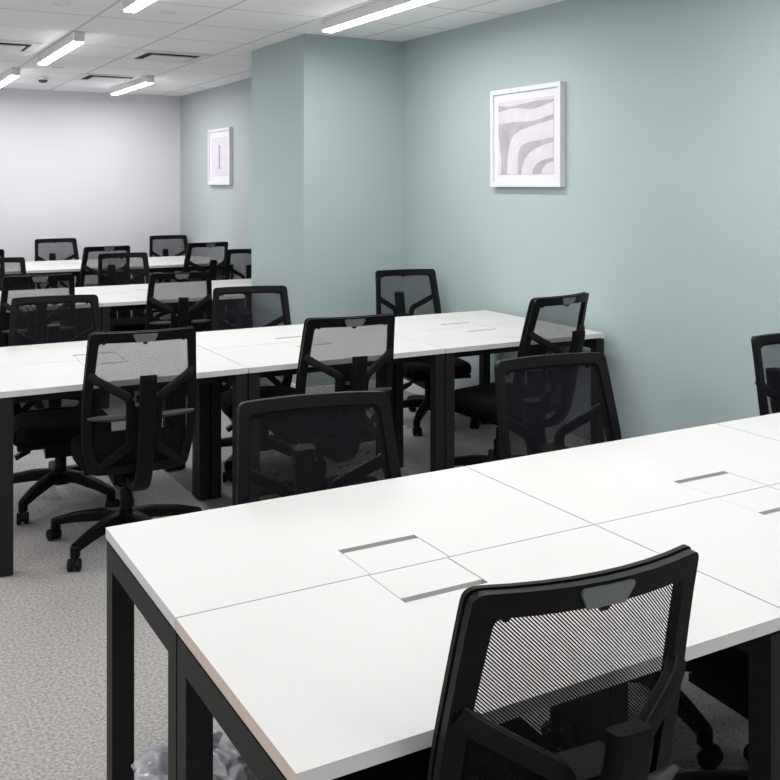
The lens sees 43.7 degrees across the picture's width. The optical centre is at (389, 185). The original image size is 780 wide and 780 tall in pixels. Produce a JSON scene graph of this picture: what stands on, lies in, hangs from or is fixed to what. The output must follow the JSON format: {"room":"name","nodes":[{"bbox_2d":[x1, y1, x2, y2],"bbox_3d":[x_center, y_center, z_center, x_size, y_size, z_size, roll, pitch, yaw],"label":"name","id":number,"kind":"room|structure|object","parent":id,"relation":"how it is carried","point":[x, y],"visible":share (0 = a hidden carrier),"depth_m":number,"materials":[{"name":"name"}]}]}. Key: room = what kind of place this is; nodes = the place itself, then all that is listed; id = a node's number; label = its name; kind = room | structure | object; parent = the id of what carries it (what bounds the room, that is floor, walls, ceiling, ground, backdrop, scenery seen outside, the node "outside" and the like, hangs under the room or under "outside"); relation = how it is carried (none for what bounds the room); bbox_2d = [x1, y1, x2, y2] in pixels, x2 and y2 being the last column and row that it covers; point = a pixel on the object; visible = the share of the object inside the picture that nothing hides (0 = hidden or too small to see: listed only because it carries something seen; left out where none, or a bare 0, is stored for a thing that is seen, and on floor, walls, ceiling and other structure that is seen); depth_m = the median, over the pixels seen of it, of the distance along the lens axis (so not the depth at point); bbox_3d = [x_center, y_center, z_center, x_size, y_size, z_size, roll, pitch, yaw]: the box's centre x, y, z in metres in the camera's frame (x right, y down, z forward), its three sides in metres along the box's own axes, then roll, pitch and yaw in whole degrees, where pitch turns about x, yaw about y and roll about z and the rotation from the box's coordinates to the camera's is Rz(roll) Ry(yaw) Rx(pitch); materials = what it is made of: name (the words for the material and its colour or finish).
{"room":"open-plan office","nodes":[
{"label":"open-plan office","id":0,"kind":"room"},
{"bbox_2d":[0,88,179,287],"bbox_3d":[-6.645,0.230,9.998,9.140,2.700,0.150,0,0,-29],"label":"wall","id":1,"kind":"structure","parent":0,"point":[95,169],"depth_m":11.62,"materials":[{"name":"white paint"}]},
{"bbox_2d":[180,78,251,318],"bbox_3d":[-1.446,0.230,10.348,0.260,2.700,4.650,0,0,-29],"label":"wall","id":2,"kind":"structure","parent":0,"point":[208,213],"depth_m":11.00,"materials":[{"name":"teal paint"}]},
{"bbox_2d":[208,127,232,184],"bbox_3d":[-1.898,-0.322,10.840,0.041,0.625,0.710,0,0,-29],"label":"picture","id":3,"kind":"object","parent":2,"relation":"attached to","point":[220,141],"visible":1,"depth_m":10.80,"materials":[{"name":"white wood"}]},
{"bbox_2d":[212,136,226,175],"bbox_3d":[-1.904,-0.322,10.836,0.003,0.435,0.518,0,0,-29],"label":"artwork","id":4,"kind":"object","parent":3,"relation":"attached to","point":[219,143],"depth_m":10.83,"materials":[{"name":"grey paper"}]},
{"bbox_2d":[0,0,564,95],"bbox_3d":[-2.987,-1.170,3.680,9.500,0.100,14.750,0,0,-29],"label":"ceiling","id":5,"kind":"structure","parent":0,"point":[229,31],"depth_m":7.01,"materials":[{"name":"tile"}]},
{"bbox_2d":[0,67,19,87],"bbox_3d":[-3.913,-1.079,9.857,0.074,0.082,1.510,0,0,-29],"label":"ceiling light","id":6,"kind":"object","parent":5,"relation":"attached to","point":[12,73],"visible":1,"depth_m":9.40,"materials":[{"name":"white plastic"}]},
{"bbox_2d":[0,75,18,87],"bbox_3d":[-3.913,-1.045,9.857,0.062,0.014,1.488,0,0,-29],"label":"diffuser","id":7,"kind":"object","parent":6,"relation":"attached to","point":[4,80],"depth_m":9.58,"materials":[{"name":"white plastic"}]},
{"bbox_2d":[0,40,42,52],"bbox_3d":[-3.131,-1.108,7.738,0.600,0.021,0.600,0,0,-29],"label":"ceiling vent","id":8,"kind":"object","parent":5,"relation":"in","point":[5,46],"visible":1,"depth_m":7.72,"materials":[{"name":"white metal"}]},
{"bbox_2d":[37,76,48,82],"bbox_3d":[-3.576,-1.090,10.013,0.124,0.060,0.124,0,0,-29],"label":"smoke detector","id":9,"kind":"object","parent":5,"relation":"attached to","point":[42,79],"visible":1,"depth_m":9.97,"materials":[{"name":"white plastic"}]},
{"bbox_2d":[38,31,84,64],"bbox_3d":[-2.623,-1.079,7.704,0.074,0.082,1.510,0,0,-29],"label":"ceiling light","id":10,"kind":"object","parent":5,"relation":"attached to","point":[74,39],"visible":1,"depth_m":7.47,"materials":[{"name":"white plastic"}]},
{"bbox_2d":[38,41,82,64],"bbox_3d":[-2.623,-1.045,7.704,0.062,0.014,1.488,0,0,-29],"label":"diffuser","id":11,"kind":"object","parent":10,"relation":"attached to","point":[67,46],"depth_m":7.63,"materials":[{"name":"white plastic"}]},
{"bbox_2d":[53,2,71,6],"bbox_3d":[-2.018,-1.115,5.990,0.110,0.010,0.110,0,0,-29],"label":"ceiling disc","id":12,"kind":"object","parent":5,"relation":"attached to","point":[61,4],"visible":1,"depth_m":5.96,"materials":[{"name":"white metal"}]},
{"bbox_2d":[72,73,142,82],"bbox_3d":[-2.925,-1.108,10.059,0.600,0.021,0.600,0,0,-29],"label":"ceiling vent","id":13,"kind":"object","parent":5,"relation":"in","point":[85,76],"visible":1,"depth_m":9.96,"materials":[{"name":"white metal"}]},
{"bbox_2d":[111,75,153,94],"bbox_3d":[-2.799,-1.079,10.498,0.074,0.082,1.510,0,0,-29],"label":"ceiling light","id":14,"kind":"object","parent":5,"relation":"attached to","point":[146,80],"visible":1,"depth_m":10.32,"materials":[{"name":"white plastic"}]},
{"bbox_2d":[111,82,152,94],"bbox_3d":[-2.799,-1.045,10.498,0.062,0.014,1.488,0,0,-29],"label":"diffuser","id":15,"kind":"object","parent":14,"relation":"attached to","point":[135,85],"depth_m":10.48,"materials":[{"name":"white plastic"}]},
{"bbox_2d":[123,0,155,12],"bbox_3d":[-1.193,-1.079,5.169,0.074,0.082,1.510,0,0,-29],"label":"ceiling light","id":16,"kind":"object","parent":5,"relation":"attached to","point":[132,6],"visible":1,"depth_m":5.66,"materials":[{"name":"white plastic"}]},
{"bbox_2d":[124,50,211,62],"bbox_3d":[-1.929,-1.108,8.417,0.600,0.021,0.600,0,0,-29],"label":"ceiling vent","id":17,"kind":"object","parent":5,"relation":"in","point":[144,55],"visible":1,"depth_m":8.33,"materials":[{"name":"white metal"}]},
{"bbox_2d":[160,11,176,13],"bbox_3d":[-1.427,-1.115,6.266,0.110,0.010,0.110,0,0,-29],"label":"ceiling disc","id":18,"kind":"object","parent":5,"relation":"attached to","point":[161,12],"visible":1,"depth_m":6.24,"materials":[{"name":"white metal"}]},
{"bbox_2d":[322,0,435,32],"bbox_3d":[-0.058,-1.079,5.936,0.074,0.082,1.510,0,0,-29],"label":"ceiling light","id":19,"kind":"object","parent":5,"relation":"attached to","point":[381,8],"visible":1,"depth_m":6.03,"materials":[{"name":"white plastic"}]},
{"bbox_2d":[252,34,401,386],"bbox_3d":[-0.527,0.230,7.824,0.840,2.700,1.050,0,0,-29],"label":"wall column","id":20,"kind":"structure","parent":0,"point":[327,110],"depth_m":7.39,"materials":[{"name":"green paint"}]},
{"bbox_2d":[264,376,295,387],"bbox_3d":[-0.899,1.535,7.614,0.014,0.090,1.050,0,0,-29],"label":"baseboard","id":21,"kind":"structure","parent":20,"relation":"attached to","point":[293,385],"depth_m":7.49,"materials":[{"name":"white"}]},
{"bbox_2d":[0,313,747,779],"bbox_3d":[-2.987,1.630,3.680,9.500,0.100,14.750,0,0,-29],"label":"floor","id":22,"kind":"structure","parent":0,"point":[53,619],"depth_m":3.34,"materials":[{"name":"grey carpet"}]},
{"bbox_2d":[0,249,4,287],"bbox_3d":[-3.871,1.080,9.063,0.672,1.000,0.859,0,0,-31],"label":"office chair","id":23,"kind":"object","parent":22,"relation":"on","point":[1,250],"visible":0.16,"depth_m":8.91,"materials":[{"name":"black fabric"}]},
{"bbox_2d":[0,257,26,346],"bbox_3d":[-3.059,1.085,7.671,0.717,0.990,0.787,0,0,3],"label":"office chair","id":24,"kind":"object","parent":22,"relation":"on","point":[7,260],"visible":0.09,"depth_m":8.00,"materials":[{"name":"black fabric"}]},
{"bbox_2d":[0,266,28,318],"bbox_3d":[-4.138,1.205,9.495,1.069,0.750,0.606,0,0,-29],"label":"office desk","id":25,"kind":"object","parent":22,"relation":"on","point":[27,271],"visible":0.17,"depth_m":9.52,"materials":[{"name":"white laminate"}]},
{"bbox_2d":[0,273,80,408],"bbox_3d":[-2.432,1.080,6.617,0.709,1.000,0.878,0,0,-27],"label":"office chair","id":26,"kind":"object","parent":22,"relation":"on","point":[52,279],"visible":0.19,"depth_m":6.31,"materials":[{"name":"black fabric"}]},
{"bbox_2d":[0,288,81,341],"bbox_3d":[-2.946,1.205,7.383,1.069,0.750,0.596,0,0,-29],"label":"office desk","id":27,"kind":"object","parent":22,"relation":"on","point":[55,289],"visible":0.02,"depth_m":7.55,"materials":[{"name":"white laminate"}]},
{"bbox_2d":[6,300,100,407],"bbox_3d":[-2.651,1.205,6.861,1.069,0.750,0.596,0,0,-29],"label":"office desk","id":28,"kind":"object","parent":22,"relation":"on","point":[79,308],"visible":0.07,"depth_m":6.86,"materials":[{"name":"white laminate"}]},
{"bbox_2d":[35,238,79,288],"bbox_3d":[-3.619,1.090,10.747,0.738,0.980,0.965,0,0,-35],"label":"office chair","id":29,"kind":"object","parent":22,"relation":"on","point":[52,256],"visible":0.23,"depth_m":11.06,"materials":[{"name":"black fabric"}]},
{"bbox_2d":[11,259,112,318],"bbox_3d":[-3.503,1.205,10.554,1.069,0.750,0.606,0,0,-29],"label":"office desk","id":30,"kind":"object","parent":22,"relation":"on","point":[57,262],"visible":0.07,"depth_m":10.51,"materials":[{"name":"white laminate"}]},
{"bbox_2d":[8,294,122,524],"bbox_3d":[-1.719,1.090,4.992,0.715,0.980,0.899,0,0,-22],"label":"office chair","id":31,"kind":"object","parent":22,"relation":"on","point":[52,429],"visible":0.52,"depth_m":4.89,"materials":[{"name":"black fabric"}]},
{"bbox_2d":[20,263,138,316],"bbox_3d":[-3.203,1.205,10.023,1.069,0.750,0.606,0,0,-29],"label":"office desk","id":32,"kind":"object","parent":22,"relation":"on","point":[74,269],"visible":0.35,"depth_m":9.80,"materials":[{"name":"white laminate"}]},
{"bbox_2d":[0,339,204,496],"bbox_3d":[-1.538,1.205,4.927,1.062,0.750,0.579,0,0,-29],"label":"office desk","id":33,"kind":"object","parent":22,"relation":"on","point":[64,351],"visible":0.3,"depth_m":4.90,"materials":[{"name":"white laminate"}]},
{"bbox_2d":[79,245,129,286],"bbox_3d":[-2.917,1.080,9.592,0.718,1.000,0.902,0,0,-35],"label":"office chair","id":34,"kind":"object","parent":22,"relation":"on","point":[84,267],"visible":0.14,"depth_m":9.28,"materials":[{"name":"black fabric"}]},
{"bbox_2d":[46,327,201,571],"bbox_3d":[-1.114,1.080,4.211,0.665,1.000,0.886,0,0,-24],"label":"office chair","id":35,"kind":"object","parent":22,"relation":"on","point":[129,456],"visible":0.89,"depth_m":3.94,"materials":[{"name":"black fabric"}]},
{"bbox_2d":[0,349,247,576],"bbox_3d":[-1.252,1.205,4.420,1.062,0.750,0.579,0,0,-29],"label":"office desk","id":36,"kind":"object","parent":22,"relation":"on","point":[55,380],"visible":0.75,"depth_m":4.34,"materials":[{"name":"white laminate"}]},
{"bbox_2d":[98,252,165,331],"bbox_3d":[-2.181,1.085,8.266,0.659,0.990,0.870,0,0,-29],"label":"office chair","id":37,"kind":"object","parent":22,"relation":"on","point":[119,324],"visible":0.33,"depth_m":8.48,"materials":[{"name":"black fabric"}]},
{"bbox_2d":[68,281,217,331],"bbox_3d":[-2.011,1.205,7.911,1.069,0.750,0.596,0,0,-29],"label":"office desk","id":38,"kind":"object","parent":22,"relation":"on","point":[135,287],"visible":0.06,"depth_m":7.85,"materials":[{"name":"white laminate"}]},
{"bbox_2d":[112,255,212,316],"bbox_3d":[-2.569,1.205,11.081,1.069,0.750,0.606,0,0,-29],"label":"office desk","id":39,"kind":"object","parent":22,"relation":"on","point":[167,258],"visible":0.07,"depth_m":11.08,"materials":[{"name":"white laminate"}]},
{"bbox_2d":[84,288,243,407],"bbox_3d":[-1.717,1.205,7.388,1.069,0.750,0.596,0,0,-29],"label":"office desk","id":40,"kind":"object","parent":22,"relation":"on","point":[112,302],"visible":0.28,"depth_m":7.15,"materials":[{"name":"white laminate"}]},
{"bbox_2d":[149,235,190,315],"bbox_3d":[-2.515,1.090,11.474,0.704,0.980,0.939,0,0,-28],"label":"office chair","id":41,"kind":"object","parent":22,"relation":"on","point":[160,238],"visible":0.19,"depth_m":11.75,"materials":[{"name":"black fabric"}]},
{"bbox_2d":[130,271,211,401],"bbox_3d":[-1.550,1.090,7.052,0.653,0.980,0.881,0,0,-21],"label":"office chair","id":42,"kind":"object","parent":22,"relation":"on","point":[184,318],"visible":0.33,"depth_m":6.74,"materials":[{"name":"black fabric"}]},
{"bbox_2d":[126,259,232,317],"bbox_3d":[-2.269,1.205,10.550,1.069,0.750,0.606,0,0,-29],"label":"office desk","id":43,"kind":"object","parent":22,"relation":"on","point":[171,265],"visible":0.31,"depth_m":10.36,"materials":[{"name":"white laminate"}]},
{"bbox_2d":[131,731,257,779],"bbox_3d":[-0.441,1.418,2.195,0.284,0.325,0.294,0,0,-13],"label":"waste bin","id":44,"kind":"object","parent":22,"relation":"on","point":[152,764],"visible":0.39,"depth_m":2.16,"materials":[{"name":"grey plastic"}]},
{"bbox_2d":[166,242,227,328],"bbox_3d":[-2.102,1.080,10.216,0.705,1.000,0.943,0,0,-37],"label":"office chair","id":45,"kind":"object","parent":22,"relation":"on","point":[214,266],"visible":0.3,"depth_m":9.93,"materials":[{"name":"black fabric"}]},
{"bbox_2d":[197,279,251,331],"bbox_3d":[-1.077,1.205,8.438,1.069,0.750,0.596,0,0,-29],"label":"office desk","id":46,"kind":"object","parent":22,"relation":"on","point":[235,282],"visible":0.02,"depth_m":8.34,"materials":[{"name":"white laminate"}]},
{"bbox_2d":[225,249,251,326],"bbox_3d":[-1.338,1.095,9.047,0.665,0.970,0.892,0,0,-9],"label":"office chair","id":47,"kind":"object","parent":22,"relation":"on","point":[229,269],"visible":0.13,"depth_m":9.33,"materials":[{"name":"black fabric"}]},
{"bbox_2d":[212,285,294,481],"bbox_3d":[-0.751,1.098,5.628,0.713,0.965,0.906,0,0,-18],"label":"office chair","id":48,"kind":"object","parent":22,"relation":"on","point":[284,388],"visible":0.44,"depth_m":5.88,"materials":[{"name":"black fabric"}]},
{"bbox_2d":[175,324,381,468],"bbox_3d":[-0.610,1.205,5.451,1.062,0.750,0.579,0,0,-29],"label":"office desk","id":49,"kind":"object","parent":22,"relation":"on","point":[286,333],"visible":0.22,"depth_m":5.39,"materials":[{"name":"white laminate"}]},
{"bbox_2d":[236,391,400,504],"bbox_3d":[-0.091,1.093,2.484,0.705,0.975,0.933,0,0,-21],"label":"office chair","id":50,"kind":"object","parent":22,"relation":"on","point":[303,458],"visible":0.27,"depth_m":2.79,"materials":[{"name":"black fabric"}]},
{"bbox_2d":[207,334,444,502],"bbox_3d":[-0.324,1.205,4.944,1.062,0.750,0.579,0,0,-29],"label":"office desk","id":51,"kind":"object","parent":22,"relation":"on","point":[276,359],"visible":0.41,"depth_m":4.90,"materials":[{"name":"white laminate"}]},
{"bbox_2d":[260,313,394,495],"bbox_3d":[-0.307,1.080,4.632,0.679,1.000,0.894,0,0,-23],"label":"office chair","id":52,"kind":"object","parent":22,"relation":"on","point":[360,375],"visible":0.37,"depth_m":4.33,"materials":[{"name":"black fabric"}]},
{"bbox_2d":[106,466,592,779],"bbox_3d":[-0.096,1.205,2.372,1.046,0.750,0.566,0,0,-29],"label":"office desk","id":53,"kind":"object","parent":22,"relation":"on","point":[170,568],"visible":0.63,"depth_m":2.31,"materials":[{"name":"white laminate"}]},
{"bbox_2d":[372,269,479,435],"bbox_3d":[0.205,1.088,6.601,0.715,0.985,0.888,0,0,-21],"label":"office chair","id":54,"kind":"object","parent":22,"relation":"on","point":[418,373],"visible":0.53,"depth_m":6.82,"materials":[{"name":"black fabric"}]},
{"bbox_2d":[347,310,539,423],"bbox_3d":[0.318,1.205,5.975,1.062,0.750,0.579,0,0,-29],"label":"office desk","id":55,"kind":"object","parent":22,"relation":"on","point":[482,317],"visible":0.28,"depth_m":6.03,"materials":[{"name":"white laminate"}]},
{"bbox_2d":[176,525,779,779],"bbox_3d":[0.184,1.205,1.876,1.046,0.750,0.566,0,0,-29],"label":"office desk","id":56,"kind":"object","parent":22,"relation":"on","point":[338,679],"visible":0.74,"depth_m":1.79,"materials":[{"name":"white laminate"}]},
{"bbox_2d":[394,321,604,469],"bbox_3d":[0.605,1.205,5.468,1.062,0.750,0.579,0,0,-29],"label":"office desk","id":57,"kind":"object","parent":22,"relation":"on","point":[497,338],"visible":0.56,"depth_m":5.39,"materials":[{"name":"white laminate"}]},
{"bbox_2d":[332,544,698,779],"bbox_3d":[0.167,1.075,1.726,0.654,1.010,0.829,0,0,-25],"label":"office chair","id":58,"kind":"object","parent":22,"relation":"on","point":[466,745],"visible":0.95,"depth_m":1.44,"materials":[{"name":"black fabric"}]},
{"bbox_2d":[455,292,588,465],"bbox_3d":[0.631,1.060,5.024,0.683,1.040,0.862,0,0,-41],"label":"office chair","id":59,"kind":"object","parent":22,"relation":"on","point":[478,400],"visible":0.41,"depth_m":4.82,"materials":[{"name":"black fabric"}]},
{"bbox_2d":[494,352,722,769],"bbox_3d":[0.676,1.085,3.044,0.797,0.990,0.795,0,0,30],"label":"office chair","id":60,"kind":"object","parent":22,"relation":"on","point":[533,429],"visible":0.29,"depth_m":3.34,"materials":[{"name":"black fabric"}]},
{"bbox_2d":[465,424,779,524],"bbox_3d":[0.818,1.205,2.888,1.046,0.750,0.566,0,0,-29],"label":"office desk","id":61,"kind":"object","parent":22,"relation":"on","point":[604,482],"visible":0.4,"depth_m":2.81,"materials":[{"name":"white laminate"}]},
{"bbox_2d":[596,483,779,725],"bbox_3d":[1.098,1.205,2.392,1.046,0.750,0.566,0,0,-29],"label":"office desk","id":62,"kind":"object","parent":22,"relation":"on","point":[735,537],"visible":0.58,"depth_m":2.32,"materials":[{"name":"white laminate"}]},
{"bbox_2d":[672,646,747,779],"bbox_3d":[1.078,1.090,2.235,0.688,0.980,0.867,0,0,-25],"label":"office chair","id":63,"kind":"object","parent":22,"relation":"on","point":[722,674],"visible":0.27,"depth_m":2.33,"materials":[{"name":"black fabric"}]},
{"bbox_2d":[716,413,779,440],"bbox_3d":[1.732,1.205,3.404,1.046,0.750,0.566,0,0,-29],"label":"office desk","id":64,"kind":"object","parent":22,"relation":"on","point":[768,426],"visible":0.02,"depth_m":3.37,"materials":[{"name":"white laminate"}]},
{"bbox_2d":[751,333,779,415],"bbox_3d":[1.758,1.095,3.695,0.684,0.970,0.906,0,0,-22],"label":"office chair","id":65,"kind":"object","parent":22,"relation":"on","point":[771,389],"visible":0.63,"depth_m":3.93,"materials":[{"name":"black fabric"}]},
{"bbox_2d":[402,0,779,441],"bbox_3d":[2.251,0.230,3.909,0.150,2.700,9.800,0,0,-29],"label":"wall","id":66,"kind":"structure","parent":0,"point":[666,213],"depth_m":5.38,"materials":[{"name":"green paint"}]},
{"bbox_2d":[305,380,375,392],"bbox_3d":[-0.278,1.535,7.354,0.840,0.090,0.014,0,0,-29],"label":"baseboard","id":67,"kind":"structure","parent":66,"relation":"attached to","point":[370,380],"depth_m":7.24,"materials":[{"name":"white"}]},
{"bbox_2d":[403,378,590,447],"bbox_3d":[2.340,1.535,3.586,0.014,0.090,9.150,0,0,-29],"label":"baseboard","id":68,"kind":"structure","parent":66,"relation":"attached to","point":[413,388],"depth_m":7.27,"materials":[{"name":"white"}]},
{"bbox_2d":[490,81,564,186],"bbox_3d":[0.864,-0.311,6.172,0.041,0.637,0.725,0,0,-29],"label":"picture","id":69,"kind":"object","parent":66,"relation":"attached to","point":[527,123],"visible":1,"depth_m":6.13,"materials":[{"name":"white wood"}]},
{"bbox_2d":[498,95,553,174],"bbox_3d":[0.857,-0.311,6.168,0.003,0.477,0.572,0,0,-29],"label":"artwork","id":70,"kind":"object","parent":69,"relation":"attached to","point":[525,122],"depth_m":6.15,"materials":[{"name":"grey paper"}]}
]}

